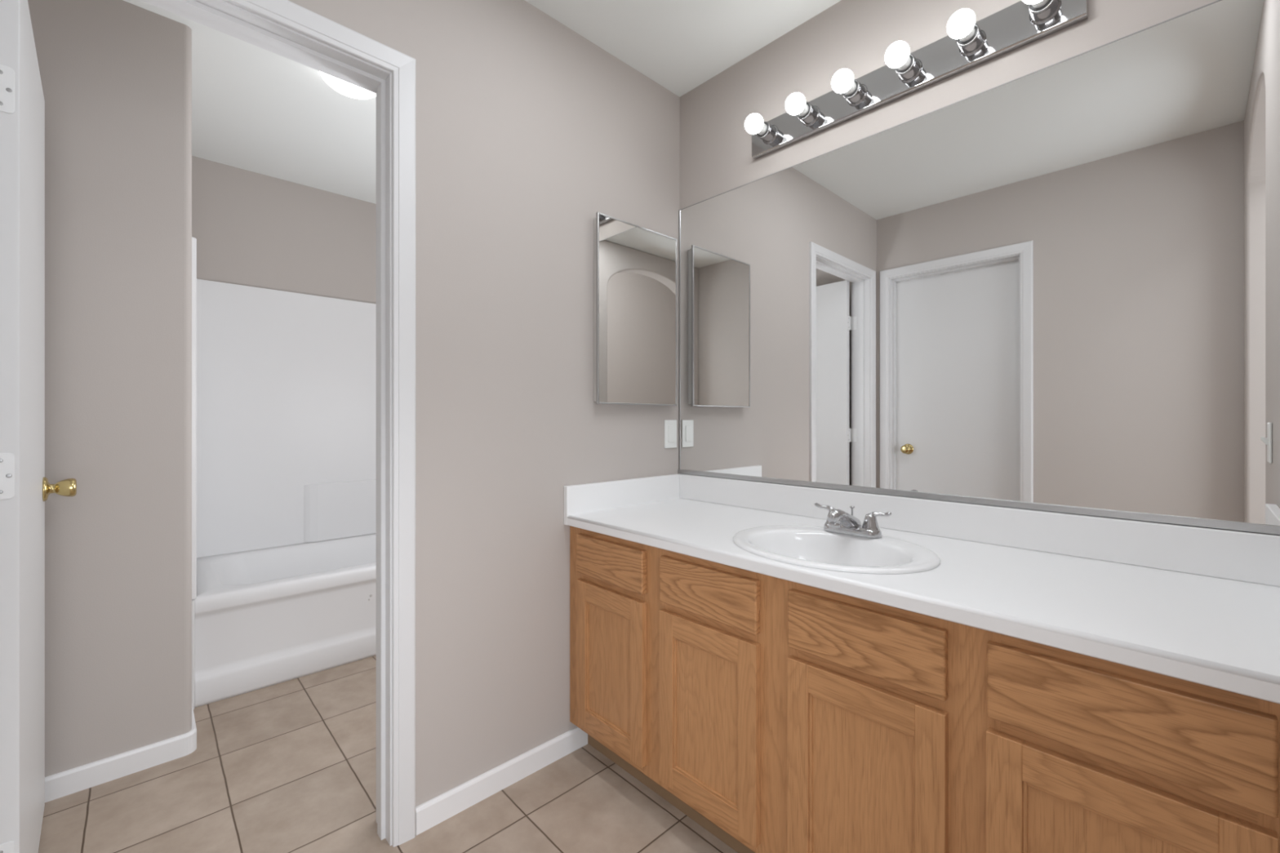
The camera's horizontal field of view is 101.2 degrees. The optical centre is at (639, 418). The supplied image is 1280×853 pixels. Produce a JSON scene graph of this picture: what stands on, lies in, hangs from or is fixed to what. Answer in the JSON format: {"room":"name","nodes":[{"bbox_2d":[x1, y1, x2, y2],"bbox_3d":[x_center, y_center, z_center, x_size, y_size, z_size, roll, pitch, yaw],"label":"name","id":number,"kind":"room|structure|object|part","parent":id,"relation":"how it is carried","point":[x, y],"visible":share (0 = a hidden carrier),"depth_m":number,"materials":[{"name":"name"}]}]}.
{"room":"bathroom","nodes":[
{"label":"bathroom","id":0,"kind":"room"},
{"bbox_2d":[27,0,191,777],"bbox_3d":[-2.142,-0.098,2.024,0.570,2.440,1.240,0,0,-43],"label":"wall","id":1,"kind":"structure","parent":0,"point":[116,75],"depth_m":1.64,"materials":[{"name":"grey paint"}]},
{"bbox_2d":[44,703,196,802],"bbox_3d":[-1.784,1.087,1.728,0.483,0.069,0.343,0,0,-43],"label":"baseboard","id":2,"kind":"structure","parent":1,"relation":"attached to","point":[70,781],"depth_m":1.64,"materials":[{"name":"white paint"}]},
{"bbox_2d":[191,155,376,303],"bbox_3d":[-1.723,-0.098,3.202,1.658,2.440,0.105,0,0,-43],"label":"wall","id":3,"kind":"structure","parent":0,"point":[250,228],"depth_m":2.89,"materials":[{"name":"grey paint"}]},
{"bbox_2d":[38,655,737,852],"bbox_3d":[-0.650,1.152,0.503,4.350,0.060,5.520,0,0,-43],"label":"floor","id":4,"kind":"structure","parent":0,"point":[288,766],"depth_m":1.53,"materials":[{"name":"beige tile"}]},
{"bbox_2d":[191,533,376,709],"bbox_3d":[-1.452,0.910,2.828,1.535,0.424,0.800,0,0,-43],"label":"bathtub","id":5,"kind":"object","parent":4,"relation":"on","point":[263,618],"visible":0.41,"depth_m":2.29,"materials":[{"name":"white ceramic"}]},
{"bbox_2d":[191,236,376,599],"bbox_3d":[-1.447,-0.001,2.834,1.550,1.398,0.801,0,0,-43],"label":"tub surround","id":6,"kind":"object","parent":5,"relation":"on","point":[284,383],"visible":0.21,"depth_m":2.86,"materials":[{"name":"white plastic"}]},
{"bbox_3d":[-1.972,-0.001,2.283,0.030,1.398,0.723,0,0,-43],"label":"panel","id":7,"kind":"part","parent":6,"relation":"part of","materials":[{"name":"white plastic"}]},
{"bbox_2d":[569,525,1279,852],"bbox_3d":[0.504,0.738,1.375,0.566,0.766,1.597,0,0,-43],"label":"vanity cabinet","id":8,"kind":"object","parent":4,"relation":"on","point":[777,715],"visible":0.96,"depth_m":1.01,"materials":[{"name":"brown wood"}]},
{"bbox_3d":[-0.093,0.758,1.612,0.008,0.347,0.209,0,0,-43],"label":"panel","id":9,"kind":"part","parent":8,"relation":"part of","materials":[{"name":"brown wood"}]},
{"bbox_3d":[-0.095,0.438,1.610,0.019,0.123,0.313,0,0,-43],"label":"drawer","id":10,"kind":"part","parent":8,"relation":"part of","materials":[{"name":"brown wood"}]},
{"bbox_3d":[-0.095,0.758,1.610,0.018,0.467,0.313,0,0,-43],"label":"door","id":11,"kind":"part","parent":8,"relation":"part of","materials":[{"name":"brown wood"}]},
{"bbox_3d":[0.169,0.758,1.335,0.008,0.347,0.209,0,0,-43],"label":"panel","id":12,"kind":"part","parent":8,"relation":"part of","materials":[{"name":"brown wood"}]},
{"bbox_3d":[0.167,0.438,1.333,0.019,0.123,0.313,0,0,-43],"label":"drawer","id":13,"kind":"part","parent":8,"relation":"part of","materials":[{"name":"brown wood"}]},
{"bbox_3d":[0.167,0.758,1.333,0.018,0.467,0.313,0,0,-43],"label":"door","id":14,"kind":"part","parent":8,"relation":"part of","materials":[{"name":"brown wood"}]},
{"bbox_3d":[0.440,0.758,1.049,0.008,0.347,0.209,0,0,-43],"label":"panel","id":15,"kind":"part","parent":8,"relation":"part of","materials":[{"name":"brown wood"}]},
{"bbox_3d":[0.438,0.758,1.047,0.018,0.467,0.313,0,0,-43],"label":"door","id":16,"kind":"part","parent":8,"relation":"part of","materials":[{"name":"brown wood"}]},
{"bbox_3d":[0.438,0.438,1.047,0.019,0.123,0.313,0,0,-43],"label":"drawer","id":17,"kind":"part","parent":8,"relation":"part of","materials":[{"name":"brown wood"}]},
{"bbox_2d":[564,473,1279,703],"bbox_3d":[0.503,0.290,1.374,0.576,0.130,1.599,0,0,-43],"label":"countertop","id":18,"kind":"structure","parent":8,"relation":"on","point":[1194,604],"depth_m":1.08,"materials":[{"name":"white laminate"}]},
{"bbox_2d":[733,525,940,573],"bbox_3d":[0.471,0.384,1.316,0.411,0.144,0.497,0,0,-43],"label":"sink","id":19,"kind":"object","parent":18,"relation":"in","point":[814,547],"visible":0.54,"depth_m":1.38,"materials":[{"name":"white ceramic"}]},
{"bbox_2d":[813,502,891,537],"bbox_3d":[0.540,0.275,1.411,0.154,0.075,0.216,0,0,-43],"label":"faucet","id":20,"kind":"object","parent":18,"relation":"on","point":[838,521],"visible":1,"depth_m":1.39,"materials":[{"name":"silver metal"}]},
{"bbox_3d":[0.530,0.270,1.489,0.047,0.052,0.089,0,0,-43],"label":"handle","id":21,"kind":"part","parent":20,"relation":"part of","materials":[{"name":"silver metal"}]},
{"bbox_3d":[0.543,0.271,1.403,0.147,0.068,0.044,0,0,-43],"label":"spout","id":22,"kind":"part","parent":20,"relation":"part of","materials":[{"name":"silver metal"}]},
{"bbox_3d":[0.590,0.270,1.460,0.013,0.054,0.013,0,0,13],"label":"lift rod","id":23,"kind":"part","parent":20,"relation":"part of","materials":[{"name":"silver metal"}]},
{"bbox_3d":[0.579,0.301,1.437,0.054,0.021,0.157,0,0,-43],"label":"plate","id":24,"kind":"part","parent":20,"relation":"part of","materials":[{"name":"silver metal"}]},
{"bbox_3d":[0.623,0.270,1.391,0.047,0.052,0.072,0,0,-43],"label":"handle","id":25,"kind":"part","parent":20,"relation":"part of","materials":[{"name":"silver metal"}]},
{"bbox_3d":[0.697,0.758,0.777,0.008,0.347,0.209,0,0,-43],"label":"panel","id":26,"kind":"part","parent":8,"relation":"part of","materials":[{"name":"brown wood"}]},
{"bbox_3d":[0.695,0.758,0.775,0.018,0.467,0.313,0,0,-43],"label":"door","id":27,"kind":"part","parent":8,"relation":"part of","materials":[{"name":"brown wood"}]},
{"bbox_3d":[0.695,0.438,0.775,0.019,0.123,0.313,0,0,-43],"label":"drawer","id":28,"kind":"part","parent":8,"relation":"part of","materials":[{"name":"brown wood"}]},
{"bbox_2d":[122,0,841,204],"bbox_3d":[-0.659,-1.358,1.648,2.248,0.080,3.845,0,0,-43],"label":"ceiling","id":29,"kind":"structure","parent":0,"point":[255,108],"depth_m":2.02,"materials":[{"name":"white paint"}]},
{"bbox_2d":[319,71,376,99],"bbox_3d":[-1.087,-1.279,1.983,0.214,0.079,0.214,0,0,-43],"label":"ceiling light","id":30,"kind":"object","parent":29,"relation":"attached to","point":[347,89],"visible":0.42,"depth_m":1.98,"materials":[{"name":"white glass"}]},
{"bbox_2d":[288,0,679,807],"bbox_3d":[-0.621,-0.098,1.492,2.048,2.440,0.115,0,0,-43],"label":"wall","id":31,"kind":"structure","parent":0,"point":[527,129],"depth_m":1.61,"materials":[{"name":"grey paint"}]},
{"bbox_2d":[0,0,76,852],"bbox_3d":[-1.461,0.099,1.239,0.143,2.021,0.732,0,0,-43],"label":"door","id":32,"kind":"structure","parent":31,"relation":"in","point":[24,487],"depth_m":1.03,"materials":[{"name":"white paint"}]},
{"bbox_3d":[-1.643,0.197,1.488,0.066,0.068,0.068,0,0,-43],"label":"knob","id":33,"kind":"part","parent":32,"relation":"part of","materials":[{"name":"gold metal"}]},
{"bbox_2d":[141,0,415,846],"bbox_3d":[-0.954,0.077,1.176,0.837,2.089,0.147,0,0,-43],"label":"door frame","id":34,"kind":"structure","parent":31,"relation":"attached to","point":[287,29],"depth_m":1.39,"materials":[{"name":"white paint"}]},
{"bbox_2d":[415,726,587,835],"bbox_3d":[-0.395,1.087,1.617,0.581,0.069,0.012,0,0,-43],"label":"baseboard","id":35,"kind":"structure","parent":31,"relation":"attached to","point":[451,802],"depth_m":1.57,"materials":[{"name":"white paint"}]},
{"bbox_2d":[593,212,677,405],"bbox_3d":[-0.011,-0.383,1.964,0.405,0.663,0.035,0,0,-43],"label":"medicine cabinet","id":36,"kind":"object","parent":31,"relation":"attached to","point":[635,267],"visible":1,"depth_m":1.93,"materials":[{"name":"metal"}]},
{"bbox_2d":[664,419,676,448],"bbox_3d":[0.124,0.061,2.111,0.070,0.113,0.008,0,0,-43],"label":"outlet plate","id":37,"kind":"object","parent":31,"relation":"attached to","point":[670,425],"visible":1,"depth_m":2.10,"materials":[{"name":"white plastic"}]},
{"bbox_2d":[680,0,1279,535],"bbox_3d":[0.724,-0.098,1.648,0.120,2.440,1.735,0,0,-43],"label":"wall","id":38,"kind":"structure","parent":0,"point":[716,158],"depth_m":1.65,"materials":[{"name":"grey paint"}]},
{"bbox_2d":[744,0,1088,159],"bbox_3d":[0.674,-0.983,1.504,0.149,0.106,0.915,0,0,-43],"label":"vanity light","id":39,"kind":"object","parent":38,"relation":"attached to","point":[969,43],"visible":1,"depth_m":1.44,"materials":[{"name":"silver metal"}]},
{"bbox_2d":[744,113,777,144],"bbox_3d":[0.404,-0.982,1.773,0.128,0.062,0.062,0,0,-43],"label":"bulb","id":40,"kind":"object","parent":39,"relation":"attached to","point":[766,132],"depth_m":1.77,"materials":[{"name":"white glass"}]},
{"bbox_2d":[785,92,819,126],"bbox_3d":[0.509,-0.982,1.662,0.128,0.062,0.062,0,0,-43],"label":"bulb","id":41,"kind":"object","parent":39,"relation":"attached to","point":[807,113],"depth_m":1.66,"materials":[{"name":"white glass"}]},
{"bbox_2d":[831,68,867,106],"bbox_3d":[0.614,-0.982,1.552,0.128,0.062,0.062,0,0,-43],"label":"bulb","id":42,"kind":"object","parent":39,"relation":"attached to","point":[855,92],"depth_m":1.55,"materials":[{"name":"white glass"}]},
{"bbox_2d":[884,40,922,83],"bbox_3d":[0.719,-0.982,1.441,0.128,0.062,0.062,0,0,-43],"label":"bulb","id":43,"kind":"object","parent":39,"relation":"attached to","point":[908,67],"depth_m":1.44,"materials":[{"name":"white glass"}]},
{"bbox_2d":[946,8,986,56],"bbox_3d":[0.823,-0.982,1.330,0.128,0.062,0.062,0,0,-43],"label":"bulb","id":44,"kind":"object","parent":39,"relation":"attached to","point":[969,37],"depth_m":1.33,"materials":[{"name":"white glass"}]},
{"bbox_2d":[1022,0,1061,24],"bbox_3d":[0.928,-0.982,1.219,0.128,0.062,0.062,0,0,-43],"label":"bulb","id":45,"kind":"object","parent":39,"relation":"attached to","point":[1033,11],"depth_m":1.24,"materials":[{"name":"white"}]},
{"bbox_2d":[677,0,1279,534],"bbox_3d":[0.708,-0.315,1.568,0.012,1.076,1.598,0,0,-43],"label":"wall mirror","id":46,"kind":"object","parent":38,"relation":"attached to","point":[1055,287],"visible":1,"depth_m":1.30,"materials":[{"name":"silver mirror"}]},
{"bbox_2d":[678,473,1279,586],"bbox_3d":[0.705,0.273,1.565,0.020,0.097,1.599,0,0,-43],"label":"backsplash","id":47,"kind":"structure","parent":38,"relation":"attached to","point":[1235,555],"depth_m":1.27,"materials":[{"name":"white laminate"}]}
]}

